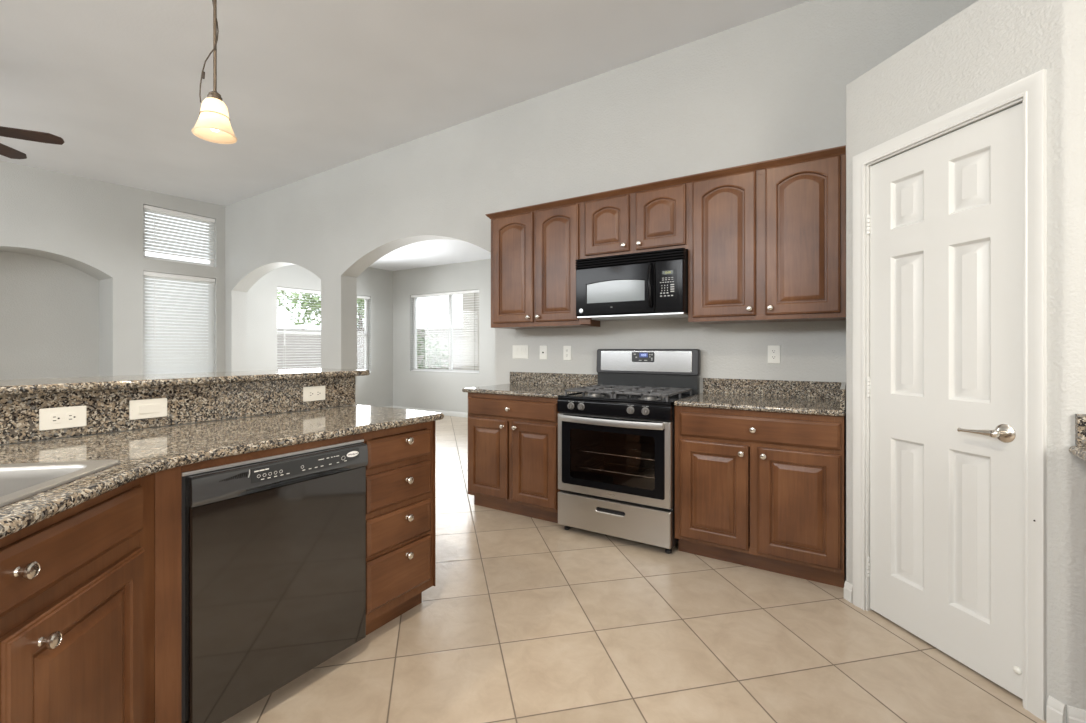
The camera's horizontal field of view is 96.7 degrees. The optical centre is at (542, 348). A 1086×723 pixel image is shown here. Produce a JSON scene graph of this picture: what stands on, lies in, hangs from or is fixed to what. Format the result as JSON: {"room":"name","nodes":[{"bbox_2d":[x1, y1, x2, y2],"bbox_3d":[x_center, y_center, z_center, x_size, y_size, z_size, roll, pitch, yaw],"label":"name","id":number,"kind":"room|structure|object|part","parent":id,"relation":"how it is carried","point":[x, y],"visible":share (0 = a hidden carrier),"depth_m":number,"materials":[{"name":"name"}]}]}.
{"room":"kitchen","nodes":[
{"label":"kitchen","id":0,"kind":"room"},
{"bbox_2d":[0,405,351,445],"bbox_3d":[-2.037,0.677,1.149,0.139,1.062,3.548,0,0,33],"label":"wall","id":1,"kind":"structure","parent":0,"point":[348,405],"depth_m":1.86,"materials":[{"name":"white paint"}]},
{"bbox_2d":[0,376,354,444],"bbox_3d":[-1.970,0.224,1.105,0.020,0.154,3.548,0,0,33],"label":"backsplash","id":2,"kind":"structure","parent":1,"relation":"attached to","point":[107,410],"depth_m":1.90,"materials":[{"name":"brown stone"}]},
{"bbox_2d":[39,406,86,430],"bbox_3d":[-1.618,0.234,1.630,0.008,0.072,0.116,0,0,33],"label":"wall outlet","id":3,"kind":"object","parent":2,"relation":"attached to","point":[73,416],"visible":1,"depth_m":1.63,"materials":[{"name":"white plastic"}]},
{"bbox_2d":[50,414,61,423],"bbox_3d":[-1.627,0.234,1.612,0.003,0.033,0.028,0,0,33],"label":"socket","id":4,"kind":"object","parent":3,"relation":"attached to","point":[54,418],"depth_m":1.61,"materials":[{"name":"white plastic"}]},
{"bbox_2d":[66,412,76,421],"bbox_3d":[-1.606,0.234,1.645,0.003,0.033,0.028,0,0,33],"label":"socket","id":5,"kind":"object","parent":3,"relation":"attached to","point":[70,416],"depth_m":1.64,"materials":[{"name":"white plastic"}]},
{"bbox_2d":[129,398,166,419],"bbox_3d":[-1.491,0.228,1.827,0.011,0.072,0.116,0,0,33],"label":"light switch","id":6,"kind":"object","parent":2,"relation":"attached to","point":[146,408],"visible":1,"depth_m":1.82,"materials":[{"name":"white plastic"}]},
{"bbox_3d":[-1.491,0.228,1.827,0.004,0.033,0.067,0,0,33],"label":"rocker frame","id":7,"kind":"part","parent":6,"relation":"part of","materials":[{"name":"white plastic"}]},
{"bbox_2d":[303,386,324,401],"bbox_3d":[-1.132,0.223,2.393,0.008,0.072,0.116,0,0,33],"label":"wall outlet","id":8,"kind":"object","parent":2,"relation":"attached to","point":[313,393],"visible":1,"depth_m":2.39,"materials":[{"name":"white plastic"}]},
{"bbox_2d":[308,391,313,396],"bbox_3d":[-1.141,0.223,2.375,0.003,0.033,0.028,0,0,33],"label":"socket","id":9,"kind":"object","parent":8,"relation":"attached to","point":[310,393],"depth_m":2.37,"materials":[{"name":"white plastic"}]},
{"bbox_2d":[316,390,320,396],"bbox_3d":[-1.120,0.223,2.408,0.003,0.033,0.028,0,0,33],"label":"socket","id":10,"kind":"object","parent":8,"relation":"attached to","point":[318,392],"depth_m":2.41,"materials":[{"name":"white plastic"}]},
{"bbox_2d":[0,368,369,395],"bbox_3d":[-2.101,0.131,1.231,0.463,0.030,3.618,0,0,33],"label":"bar","id":11,"kind":"object","parent":1,"relation":"on","point":[68,384],"visible":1,"depth_m":1.87,"materials":[{"name":"brown stone"}]},
{"bbox_2d":[0,161,392,406],"bbox_3d":[-5.740,-0.422,5.572,0.470,3.261,9.630,0,0,33],"label":"wall","id":12,"kind":"structure","parent":0,"point":[73,264],"depth_m":5.93,"materials":[{"name":"white paint"}]},
{"bbox_2d":[143,209,213,266],"bbox_3d":[-4.956,-1.502,6.560,0.060,0.690,0.840,0,0,33],"label":"window","id":13,"kind":"structure","parent":12,"relation":"in","point":[210,263],"depth_m":6.58,"materials":[{"name":"white plastic"}]},
{"bbox_2d":[143,205,214,260],"bbox_3d":[-4.891,-1.546,6.519,0.070,0.593,0.828,0,0,33],"label":"window blind","id":14,"kind":"object","parent":13,"relation":"attached to","point":[185,216],"visible":1,"depth_m":6.49,"materials":[{"name":"white plastic"}]},
{"bbox_3d":[-4.897,-1.260,6.523,0.040,0.017,0.824,0,0,33],"label":"rail","id":15,"kind":"part","parent":14,"relation":"part of","materials":[{"name":"white plastic"}]},
{"bbox_2d":[143,275,213,342],"bbox_3d":[-4.956,-0.314,6.560,0.060,1.365,0.840,0,0,33],"label":"window","id":16,"kind":"structure","parent":12,"relation":"in","point":[146,275],"depth_m":6.87,"materials":[{"name":"white plastic"}]},
{"bbox_2d":[143,271,214,374],"bbox_3d":[-4.891,-0.314,6.519,0.070,1.358,0.828,0,0,33],"label":"window blind","id":17,"kind":"object","parent":16,"relation":"attached to","point":[177,347],"visible":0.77,"depth_m":6.49,"materials":[{"name":"white plastic"}]},
{"bbox_2d":[277,290,367,368],"bbox_3d":[-3.795,-0.274,8.383,0.060,1.415,1.763,0,0,33],"label":"window","id":18,"kind":"structure","parent":12,"relation":"in","point":[365,300],"depth_m":9.07,"materials":[{"name":"white plastic"}]},
{"bbox_2d":[277,287,369,369],"bbox_3d":[-3.729,-0.274,8.341,0.070,1.408,1.751,0,0,33],"label":"window blind","id":19,"kind":"object","parent":18,"relation":"attached to","point":[284,289],"visible":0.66,"depth_m":7.97,"materials":[{"name":"white plastic"}]},
{"bbox_3d":[-4.134,-0.251,7.720,0.054,1.363,0.003,0,0,33],"label":"ladder cord","id":20,"kind":"part","parent":19,"relation":"part of","materials":[{"name":"white fabric"}]},
{"bbox_3d":[-3.337,-0.251,8.971,0.054,1.363,0.003,0,0,33],"label":"ladder cord","id":21,"kind":"part","parent":19,"relation":"part of","materials":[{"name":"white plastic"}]},
{"bbox_2d":[0,0,809,205],"bbox_3d":[-2.629,-2.071,1.690,10.150,0.426,6.826,0,0,33],"label":"ceiling","id":22,"kind":"structure","parent":0,"point":[307,88],"depth_m":3.58,"materials":[{"name":"white paint"}]},
{"bbox_2d":[0,126,63,158],"bbox_3d":[-4.016,-1.700,3.159,1.183,0.616,1.160,0,0,33],"label":"ceiling fan","id":23,"kind":"object","parent":22,"relation":"hanging from","point":[29,135],"visible":1,"depth_m":3.43,"materials":[{"name":"brown wood"}]},
{"bbox_3d":[-4.071,-1.501,3.590,0.132,0.033,0.450,0,0,-9],"label":"blade","id":24,"kind":"part","parent":23,"relation":"part of","materials":[{"name":"brown wood"}]},
{"bbox_3d":[-3.657,-1.501,3.379,0.450,0.033,0.132,0,0,-27],"label":"blade","id":25,"kind":"part","parent":23,"relation":"part of","materials":[{"name":"brown wood"}]},
{"bbox_2d":[191,0,236,143],"bbox_3d":[-1.362,-1.469,2.003,0.158,1.176,0.158,0,0,33],"label":"pendant lamp","id":26,"kind":"object","parent":22,"relation":"hanging from","point":[213,125],"visible":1,"depth_m":1.99,"materials":[{"name":"white glass"}]},
{"bbox_3d":[-1.381,-1.525,1.998,0.065,1.028,0.027,0,0,-13],"label":"cord","id":27,"kind":"part","parent":26,"relation":"part of","materials":[{"name":"brown plastic"}]},
{"bbox_3d":[-1.362,-0.957,2.003,0.158,0.150,0.158,0,0,33],"label":"lamp shade","id":28,"kind":"part","parent":26,"relation":"part of","materials":[{"name":"white glass"}]},
{"bbox_3d":[-1.362,-1.553,2.003,0.012,0.973,0.012,0,0,33],"label":"rod","id":29,"kind":"part","parent":26,"relation":"part of","materials":[{"name":"brown metal"}]},
{"bbox_2d":[369,239,490,270],"bbox_3d":[-1.291,-1.569,6.861,5.950,0.085,2.974,0,0,33],"label":"ceiling","id":30,"kind":"structure","parent":0,"point":[436,252],"depth_m":7.91,"materials":[{"name":"white paint"}]},
{"bbox_2d":[393,259,494,412],"bbox_3d":[-0.469,-0.167,8.012,5.800,2.750,0.150,0,0,33],"label":"wall","id":31,"kind":"structure","parent":0,"point":[414,389],"depth_m":8.86,"materials":[{"name":"white paint"}]},
{"bbox_2d":[393,406,467,417],"bbox_3d":[-0.555,1.166,7.969,5.700,0.085,0.014,0,0,33],"label":"baseboard","id":32,"kind":"structure","parent":31,"relation":"attached to","point":[447,413],"depth_m":8.75,"materials":[{"name":"white wood"}]},
{"bbox_2d":[413,293,478,372],"bbox_3d":[-1.768,-0.298,8.874,1.718,1.457,0.060,0,0,33],"label":"window","id":33,"kind":"structure","parent":31,"relation":"in","point":[450,296],"depth_m":8.82,"materials":[{"name":"white plastic"}]},
{"bbox_2d":[411,290,478,372],"bbox_3d":[-1.805,-0.297,8.815,1.706,1.450,0.054,0,0,33],"label":"window blind","id":34,"kind":"object","parent":33,"relation":"attached to","point":[468,291],"visible":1,"depth_m":8.84,"materials":[{"name":"white plastic"}]},
{"bbox_3d":[-2.412,-0.275,9.202,0.003,1.405,0.054,0,0,33],"label":"ladder cord","id":35,"kind":"part","parent":34,"relation":"part of","materials":[{"name":"white plastic"}]},
{"bbox_3d":[-1.805,0.417,8.816,1.702,0.017,0.040,0,0,33],"label":"rail","id":36,"kind":"part","parent":34,"relation":"part of","materials":[{"name":"white plastic"}]},
{"bbox_2d":[225,0,977,550],"bbox_3d":[-0.644,-0.486,4.573,9.500,3.389,0.210,0,0,33],"label":"wall","id":37,"kind":"structure","parent":0,"point":[772,86],"depth_m":3.71,"materials":[{"name":"white paint"}]},
{"bbox_2d":[513,345,527,358],"bbox_3d":[-0.197,0.028,4.157,0.164,0.116,0.011,0,0,33],"label":"light switch","id":38,"kind":"object","parent":37,"relation":"attached to","point":[519,351],"visible":1,"depth_m":4.15,"materials":[{"name":"white plastic"}]},
{"bbox_2d":[540,346,546,358],"bbox_3d":[0.000,0.032,4.029,0.072,0.116,0.016,0,0,33],"label":"wall jack","id":39,"kind":"object","parent":37,"relation":"attached to","point":[543,349],"visible":1,"depth_m":4.03,"materials":[{"name":"white plastic"}]},
{"bbox_2d":[491,203,599,328],"bbox_3d":[-0.002,-0.617,3.814,0.822,0.894,0.378,0,0,33],"label":"upper cabinet","id":40,"kind":"object","parent":37,"relation":"attached to","point":[534,254],"visible":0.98,"depth_m":3.68,"materials":[{"name":"brown wood"}]},
{"bbox_3d":[-0.241,-0.624,3.789,0.385,0.840,0.020,0,0,33],"label":"door","id":41,"kind":"part","parent":40,"relation":"part of","materials":[{"name":"brown wood"}]},
{"bbox_3d":[0.100,-0.624,3.572,0.366,0.840,0.020,0,0,33],"label":"door","id":42,"kind":"part","parent":40,"relation":"part of","materials":[{"name":"brown wood"}]},
{"bbox_2d":[485,145,845,218],"bbox_3d":[0.672,-1.069,3.395,2.472,0.036,0.358,0,0,33],"label":"crown molding","id":43,"kind":"structure","parent":40,"relation":"attached to","point":[840,150],"depth_m":3.07,"materials":[{"name":"brown wood"}]},
{"bbox_2d":[510,372,597,386],"bbox_3d":[0.072,0.251,3.979,0.845,0.101,0.021,0,0,33],"label":"backsplash","id":44,"kind":"structure","parent":37,"relation":"attached to","point":[557,379],"depth_m":3.95,"materials":[{"name":"brown stone"}]},
{"bbox_2d":[563,346,570,359],"bbox_3d":[0.196,0.035,3.909,0.072,0.116,0.008,0,0,33],"label":"wall outlet","id":45,"kind":"object","parent":37,"relation":"attached to","point":[566,349],"visible":1,"depth_m":3.91,"materials":[{"name":"white plastic"}]},
{"bbox_2d":[580,183,687,258],"bbox_3d":[0.670,-0.849,3.386,0.772,0.430,0.378,0,0,33],"label":"upper cabinet","id":46,"kind":"object","parent":37,"relation":"attached to","point":[654,219],"visible":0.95,"depth_m":3.25,"materials":[{"name":"brown wood"}]},
{"bbox_3d":[0.441,-0.853,3.354,0.333,0.381,0.020,0,0,33],"label":"door","id":47,"kind":"part","parent":46,"relation":"part of","materials":[{"name":"brown wood"}]},
{"bbox_2d":[575,248,687,320],"bbox_3d":[0.646,-0.423,3.344,0.760,0.416,0.471,0,0,33],"label":"microwave","id":48,"kind":"object","parent":46,"relation":"attached to","point":[650,284],"visible":0.97,"depth_m":3.17,"materials":[{"name":"black metal"}]},
{"bbox_2d":[579,318,591,323],"bbox_3d":[0.302,-0.196,3.442,0.089,0.040,0.020,0,0,33],"label":"cleat","id":49,"kind":"object","parent":48,"relation":"attached to","point":[583,320],"visible":1,"depth_m":3.43,"materials":[{"name":"brown wood"}]},
{"bbox_3d":[0.483,-0.394,3.257,0.576,0.328,0.044,0,0,33],"label":"door","id":50,"kind":"part","parent":48,"relation":"part of","materials":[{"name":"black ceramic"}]},
{"bbox_3d":[0.665,-0.222,3.375,0.752,0.012,0.397,0,0,33],"label":"plate","id":51,"kind":"part","parent":48,"relation":"part of","materials":[{"name":"silver metal"}]},
{"bbox_3d":[0.684,-0.406,3.076,0.027,0.287,0.060,0,0,33],"label":"door handle","id":52,"kind":"part","parent":48,"relation":"part of","materials":[{"name":"black plastic"}]},
{"bbox_3d":[0.803,-0.394,3.054,0.178,0.328,0.044,0,0,33],"label":"control panel","id":53,"kind":"part","parent":48,"relation":"part of","materials":[{"name":"black plastic"}]},
{"bbox_3d":[0.763,-0.853,3.149,0.332,0.381,0.020,0,0,33],"label":"door","id":54,"kind":"part","parent":46,"relation":"part of","materials":[{"name":"brown wood"}]},
{"bbox_2d":[688,154,845,323],"bbox_3d":[1.353,-0.617,2.951,0.847,0.894,0.378,0,0,33],"label":"upper cabinet","id":55,"kind":"object","parent":37,"relation":"attached to","point":[767,244],"visible":0.99,"depth_m":2.80,"materials":[{"name":"brown wood"}]},
{"bbox_3d":[1.096,-0.623,2.937,0.368,0.853,0.020,0,0,33],"label":"door","id":56,"kind":"part","parent":55,"relation":"part of","materials":[{"name":"brown wood"}]},
{"bbox_3d":[1.452,-0.623,2.711,0.372,0.853,0.020,0,0,33],"label":"door","id":57,"kind":"part","parent":55,"relation":"part of","materials":[{"name":"brown wood"}]},
{"bbox_2d":[703,378,840,398],"bbox_3d":[1.444,0.251,3.105,0.809,0.101,0.021,0,0,33],"label":"backsplash","id":58,"kind":"structure","parent":37,"relation":"attached to","point":[787,388],"depth_m":3.08,"materials":[{"name":"brown stone"}]},
{"bbox_2d":[768,345,779,363],"bbox_3d":[1.478,0.036,3.091,0.072,0.116,0.008,0,0,33],"label":"wall outlet","id":59,"kind":"object","parent":37,"relation":"attached to","point":[773,350],"visible":1,"depth_m":3.09,"materials":[{"name":"white plastic"}]},
{"bbox_2d":[222,415,1045,722],"bbox_3d":[-3.357,1.248,4.036,14.400,0.080,10.200,0,0,33],"label":"floor","id":60,"kind":"structure","parent":0,"point":[525,619],"depth_m":1.94,"materials":[{"name":"beige tile"}]},
{"bbox_2d":[0,473,154,722],"bbox_3d":[-1.255,0.770,0.785,0.669,0.877,1.040,0,0,-13],"label":"base cabinet","id":61,"kind":"object","parent":60,"relation":"on","point":[77,583],"visible":0.93,"depth_m":1.06,"materials":[{"name":"brown wood"}]},
{"bbox_3d":[-0.950,0.408,0.887,0.029,0.032,0.032,0,0,-12],"label":"knob","id":62,"kind":"part","parent":61,"relation":"part of","materials":[{"name":"silver metal"}]},
{"bbox_3d":[-0.962,0.569,0.940,0.029,0.032,0.032,0,0,-12],"label":"knob","id":63,"kind":"part","parent":61,"relation":"part of","materials":[{"name":"silver metal"}]},
{"bbox_3d":[-0.967,0.422,0.849,0.020,0.119,0.880,0,0,-12],"label":"false drawer","id":64,"kind":"part","parent":61,"relation":"part of","materials":[{"name":"brown wood"}]},
{"bbox_3d":[-1.016,0.808,1.069,0.020,0.570,0.428,0,0,-12],"label":"door","id":65,"kind":"part","parent":61,"relation":"part of","materials":[{"name":"brown wood"}]},
{"bbox_2d":[0,405,443,538],"bbox_3d":[-1.181,0.317,1.037,1.383,0.030,2.880,0,0,33],"label":"countertop","id":66,"kind":"structure","parent":61,"relation":"on","point":[141,453],"depth_m":1.52,"materials":[{"name":"brown stone"}]},
{"bbox_2d":[0,459,120,506],"bbox_3d":[-1.288,0.386,0.817,0.550,0.186,0.847,0,0,-13],"label":"sink","id":67,"kind":"object","parent":66,"relation":"in","point":[18,481],"visible":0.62,"depth_m":1.19,"materials":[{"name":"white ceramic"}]},
{"bbox_3d":[-1.310,0.386,1.007,0.441,0.186,0.367,0,0,-12],"label":"bowl","id":68,"kind":"part","parent":67,"relation":"part of","materials":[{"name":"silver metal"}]},
{"bbox_2d":[182,433,363,472],"bbox_3d":[-0.894,0.347,1.677,0.019,0.031,0.624,0,0,33],"label":"trim rail","id":69,"kind":"object","parent":66,"relation":"attached to","point":[299,447],"visible":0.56,"depth_m":1.62,"materials":[{"name":"brown wood"}]},
{"bbox_2d":[155,466,181,722],"bbox_3d":[-1.080,0.770,1.387,0.020,0.877,0.064,0,0,33],"label":"filler panel","id":70,"kind":"object","parent":60,"relation":"on","point":[168,483],"visible":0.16,"depth_m":1.38,"materials":[{"name":"brown wood"}]},
{"bbox_2d":[182,439,367,722],"bbox_3d":[-1.111,0.755,1.815,0.609,0.784,0.623,0,0,33],"label":"dishwasher","id":71,"kind":"object","parent":60,"relation":"on","point":[274,547],"visible":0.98,"depth_m":1.59,"materials":[{"name":"black plastic"}]},
{"bbox_2d":[361,421,435,634],"bbox_3d":[-0.850,0.770,2.247,0.655,0.877,0.385,0,0,33],"label":"base cabinet","id":72,"kind":"object","parent":60,"relation":"on","point":[399,468],"depth_m":2.07,"materials":[{"name":"brown wood"}]},
{"bbox_3d":[-0.613,0.428,2.083,0.020,0.116,0.351,0,0,33],"label":"drawer","id":73,"kind":"part","parent":72,"relation":"part of","materials":[{"name":"brown wood"}]},
{"bbox_3d":[-0.613,0.963,2.083,0.020,0.208,0.351,0,0,33],"label":"drawer","id":74,"kind":"part","parent":72,"relation":"part of","materials":[{"name":"brown wood"}]},
{"bbox_3d":[-0.613,0.767,2.083,0.020,0.151,0.351,0,0,33],"label":"drawer","id":75,"kind":"part","parent":72,"relation":"part of","materials":[{"name":"brown wood"}]},
{"bbox_3d":[-0.613,0.589,2.083,0.020,0.149,0.351,0,0,33],"label":"drawer","id":76,"kind":"part","parent":72,"relation":"part of","materials":[{"name":"brown wood"}]},
{"bbox_3d":[-0.579,0.731,2.091,0.029,0.032,0.032,0,0,33],"label":"knob","id":77,"kind":"part","parent":72,"relation":"part of","materials":[{"name":"silver metal"}]},
{"bbox_3d":[-0.579,0.894,2.091,0.029,0.032,0.032,0,0,33],"label":"knob","id":78,"kind":"part","parent":72,"relation":"part of","materials":[{"name":"silver metal"}]},
{"bbox_3d":[-0.579,0.569,2.091,0.029,0.032,0.032,0,0,33],"label":"knob","id":79,"kind":"part","parent":72,"relation":"part of","materials":[{"name":"silver metal"}]},
{"bbox_3d":[-0.579,0.399,2.091,0.029,0.032,0.032,0,0,33],"label":"knob","id":80,"kind":"part","parent":72,"relation":"part of","materials":[{"name":"silver metal"}]},
{"bbox_3d":[-0.761,0.720,2.417,0.612,0.777,0.004,0,0,33],"label":"end panel","id":81,"kind":"part","parent":72,"relation":"part of","materials":[{"name":"brown wood"}]},
{"bbox_2d":[468,393,560,522],"bbox_3d":[-0.081,0.770,3.697,0.815,0.877,0.655,0,0,33],"label":"base cabinet","id":82,"kind":"object","parent":60,"relation":"on","point":[513,440],"visible":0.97,"depth_m":3.43,"materials":[{"name":"brown wood"}]},
{"bbox_3d":[-0.412,0.801,3.566,0.373,0.565,0.020,0,0,33],"label":"door","id":83,"kind":"part","parent":82,"relation":"part of","materials":[{"name":"brown wood"}]},
{"bbox_3d":[-0.240,0.432,3.456,0.783,0.128,0.020,0,0,33],"label":"drawer","id":84,"kind":"part","parent":82,"relation":"part of","materials":[{"name":"brown wood"}]},
{"bbox_2d":[462,383,594,397],"bbox_3d":[-0.087,0.317,3.712,0.858,0.030,0.639,0,0,33],"label":"countertop","id":85,"kind":"structure","parent":82,"relation":"on","point":[548,391],"depth_m":3.56,"materials":[{"name":"brown stone"}]},
{"bbox_3d":[-0.063,0.801,3.344,0.365,0.565,0.020,0,0,33],"label":"door","id":86,"kind":"part","parent":82,"relation":"part of","materials":[{"name":"brown wood"}]},
{"bbox_2d":[557,349,700,553],"bbox_3d":[0.575,0.606,3.237,0.770,1.206,0.701,0,0,33],"label":"gas range","id":87,"kind":"object","parent":60,"relation":"on","point":[616,439],"visible":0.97,"depth_m":3.12,"materials":[{"name":"grey metal"}]},
{"bbox_3d":[0.174,0.370,3.118,0.048,0.048,0.034,0,0,33],"label":"burner knob","id":88,"kind":"part","parent":87,"relation":"part of","materials":[{"name":"grey plastic"}]},
{"bbox_3d":[0.237,0.370,3.077,0.048,0.048,0.034,0,0,33],"label":"burner knob","id":89,"kind":"part","parent":87,"relation":"part of","materials":[{"name":"grey plastic"}]},
{"bbox_3d":[0.345,0.307,3.230,0.136,0.019,0.135,0,0,33],"label":"burner","id":90,"kind":"part","parent":87,"relation":"part of","materials":[{"name":"silver metal"}]},
{"bbox_3d":[0.423,1.008,2.999,0.193,0.023,0.024,0,0,33],"label":"drawer pull","id":91,"kind":"part","parent":87,"relation":"part of","materials":[{"name":"grey metal"}]},
{"bbox_3d":[0.425,1.052,3.002,0.757,0.212,0.040,0,0,33],"label":"storage drawer","id":92,"kind":"part","parent":87,"relation":"part of","materials":[{"name":"silver metal"}]},
{"bbox_2d":[558,412,671,509],"bbox_3d":[0.561,0.681,3.216,0.757,0.514,0.650,0,0,33],"label":"oven","id":93,"kind":"object","parent":87,"relation":"in","point":[615,459],"depth_m":3.13,"materials":[{"name":"silver metal"}]},
{"bbox_3d":[0.426,0.373,3.004,0.758,0.090,0.045,0,0,33],"label":"control panel","id":94,"kind":"part","parent":87,"relation":"part of","materials":[{"name":"black metal"}]},
{"bbox_2d":[558,390,695,404],"bbox_3d":[0.576,0.318,3.240,0.758,0.020,0.596,0,0,33],"label":"cooktop","id":95,"kind":"object","parent":87,"relation":"in","point":[578,397],"depth_m":3.06,"materials":[{"name":"black metal"}]},
{"bbox_3d":[0.520,0.370,2.897,0.048,0.048,0.034,0,0,33],"label":"burner knob","id":96,"kind":"part","parent":87,"relation":"part of","materials":[{"name":"grey plastic"}]},
{"bbox_3d":[0.722,0.060,3.487,0.170,0.072,0.006,0,0,33],"label":"clock panel","id":97,"kind":"part","parent":87,"relation":"part of","materials":[{"name":"grey plastic"}]},
{"bbox_3d":[0.599,0.370,2.847,0.048,0.048,0.034,0,0,33],"label":"burner knob","id":98,"kind":"part","parent":87,"relation":"part of","materials":[{"name":"grey plastic"}]},
{"bbox_3d":[0.666,0.307,3.026,0.144,0.019,0.143,0,0,33],"label":"burner","id":99,"kind":"part","parent":87,"relation":"part of","materials":[{"name":"silver metal"}]},
{"bbox_2d":[675,406,844,587],"bbox_3d":[1.275,0.770,2.833,0.842,0.877,0.655,0,0,33],"label":"base cabinet","id":100,"kind":"object","parent":60,"relation":"on","point":[763,490],"visible":0.96,"depth_m":2.56,"materials":[{"name":"brown wood"}]},
{"bbox_3d":[0.950,0.807,2.698,0.370,0.563,0.020,0,0,33],"label":"door","id":101,"kind":"part","parent":100,"relation":"part of","materials":[{"name":"brown wood"}]},
{"bbox_3d":[1.065,0.566,2.595,0.032,0.032,0.029,0,0,33],"label":"knob","id":102,"kind":"part","parent":100,"relation":"part of","materials":[{"name":"silver metal"}]},
{"bbox_3d":[1.115,0.431,2.564,0.032,0.032,0.029,0,0,33],"label":"knob","id":103,"kind":"part","parent":100,"relation":"part of","materials":[{"name":"silver metal"}]},
{"bbox_2d":[674,393,845,415],"bbox_3d":[1.282,0.317,2.839,0.844,0.030,0.639,0,0,33],"label":"countertop","id":104,"kind":"structure","parent":100,"relation":"on","point":[782,404],"depth_m":2.70,"materials":[{"name":"brown stone"}]},
{"bbox_2d":[840,382,845,409],"bbox_3d":[1.639,0.251,2.634,0.023,0.101,0.605,0,0,33],"label":"side splash","id":105,"kind":"object","parent":104,"relation":"on","point":[843,384],"visible":0.9,"depth_m":2.38,"materials":[{"name":"brown stone"}]},
{"bbox_3d":[1.128,0.433,2.585,0.793,0.134,0.020,0,0,33],"label":"drawer","id":106,"kind":"part","parent":100,"relation":"part of","materials":[{"name":"brown wood"}]},
{"bbox_3d":[1.303,0.807,2.473,0.377,0.563,0.020,0,0,33],"label":"door","id":107,"kind":"part","parent":100,"relation":"part of","materials":[{"name":"brown wood"}]},
{"bbox_3d":[1.547,0.770,0.697,0.649,0.877,1.500,0,0,33],"label":"base cabinet","id":108,"kind":"object","parent":60,"relation":"on","visible":0},
{"bbox_2d":[1069,446,1085,460],"bbox_3d":[1.723,0.317,0.544,1.174,0.030,1.570,0,0,33],"label":"countertop","id":109,"kind":"structure","parent":108,"relation":"on","point":[1078,451],"depth_m":1.46,"materials":[{"name":"brown stone"}]},
{"bbox_2d":[846,0,1085,722],"bbox_3d":[2.229,-0.034,1.886,1.768,2.485,1.235,0,0,33],"label":"wall","id":110,"kind":"structure","parent":0,"point":[989,46],"depth_m":1.56,"materials":[{"name":"white paint"}]},
{"bbox_2d":[844,581,852,602],"bbox_3d":[1.467,1.166,2.316,0.014,0.085,0.045,0,0,-13],"label":"baseboard","id":111,"kind":"structure","parent":110,"relation":"attached to","point":[848,587],"depth_m":2.31,"materials":[{"name":"white wood"}]},
{"bbox_2d":[866,103,1022,698],"bbox_3d":[1.558,0.178,1.934,0.094,2.034,0.611,0,0,-12],"label":"door","id":112,"kind":"structure","parent":110,"relation":"in","point":[944,222],"depth_m":1.88,"materials":[{"name":"white wood"}]},
{"bbox_3d":[1.580,0.297,1.743,0.054,0.028,0.137,0,0,-12],"label":"lever handle","id":113,"kind":"part","parent":112,"relation":"part of","materials":[{"name":"silver metal"}]},
{"bbox_2d":[853,69,1046,720],"bbox_3d":[1.585,0.150,1.936,0.087,2.117,0.736,0,0,-12],"label":"trim","id":114,"kind":"structure","parent":110,"relation":"attached to","point":[1031,90],"depth_m":1.61,"materials":[{"name":"white wood"}]},
{"bbox_2d":[1046,696,1085,722],"bbox_3d":[1.676,1.166,1.513,0.075,0.085,0.112,0,0,-13],"label":"baseboard","id":115,"kind":"structure","parent":110,"relation":"attached to","point":[1055,709],"depth_m":1.53,"materials":[{"name":"white wood"}]},
{"bbox_2d":[1075,413,1085,446],"bbox_3d":[2.147,0.252,1.192,1.155,0.099,0.021,0,0,33],"label":"backsplash","id":116,"kind":"structure","parent":110,"relation":"attached to","point":[1080,419],"depth_m":1.49,"materials":[{"name":"brown stone"}]},
{"label":"outside","id":117,"kind":"structure","parent":0,"visible":0},
{"bbox_3d":[-4.823,1.298,18.486,52.000,0.060,54.000,0,0,33],"label":"ground","id":118,"kind":"structure","parent":117,"visible":0},
{"bbox_2d":[277,328,363,369],"bbox_3d":[-6.104,0.348,17.405,0.300,1.920,9.200,0,0,33],"label":"wall","id":119,"kind":"structure","parent":118,"relation":"on","point":[289,344],"depth_m":15.01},
{"bbox_2d":[277,290,363,330],"bbox_3d":[-8.487,-1.010,19.045,3.606,4.669,6.899,0,0,33],"label":"tree","id":120,"kind":"object","parent":118,"relation":"on","point":[294,300],"visible":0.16,"depth_m":18.37,"materials":[{"name":"green plant"}]},
{"bbox_2d":[418,328,448,368],"bbox_3d":[-3.225,0.353,13.476,1.382,1.924,1.267,0,0,33],"label":"bush","id":121,"kind":"object","parent":118,"relation":"on","point":[428,361],"visible":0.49,"depth_m":13.45,"materials":[{"name":"green plant"}]},
{"bbox_2d":[418,327,462,369],"bbox_3d":[-1.933,0.298,15.578,8.800,2.020,0.300,0,0,33],"label":"wall","id":122,"kind":"structure","parent":118,"relation":"on","point":[435,330],"depth_m":16.33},
{"bbox_2d":[463,293,478,369],"bbox_3d":[-0.779,-0.342,10.847,1.170,3.300,1.740,0,0,33],"label":"patio post","id":123,"kind":"object","parent":118,"relation":"on","point":[474,319],"visible":0.05,"depth_m":10.29,"materials":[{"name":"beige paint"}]}
]}

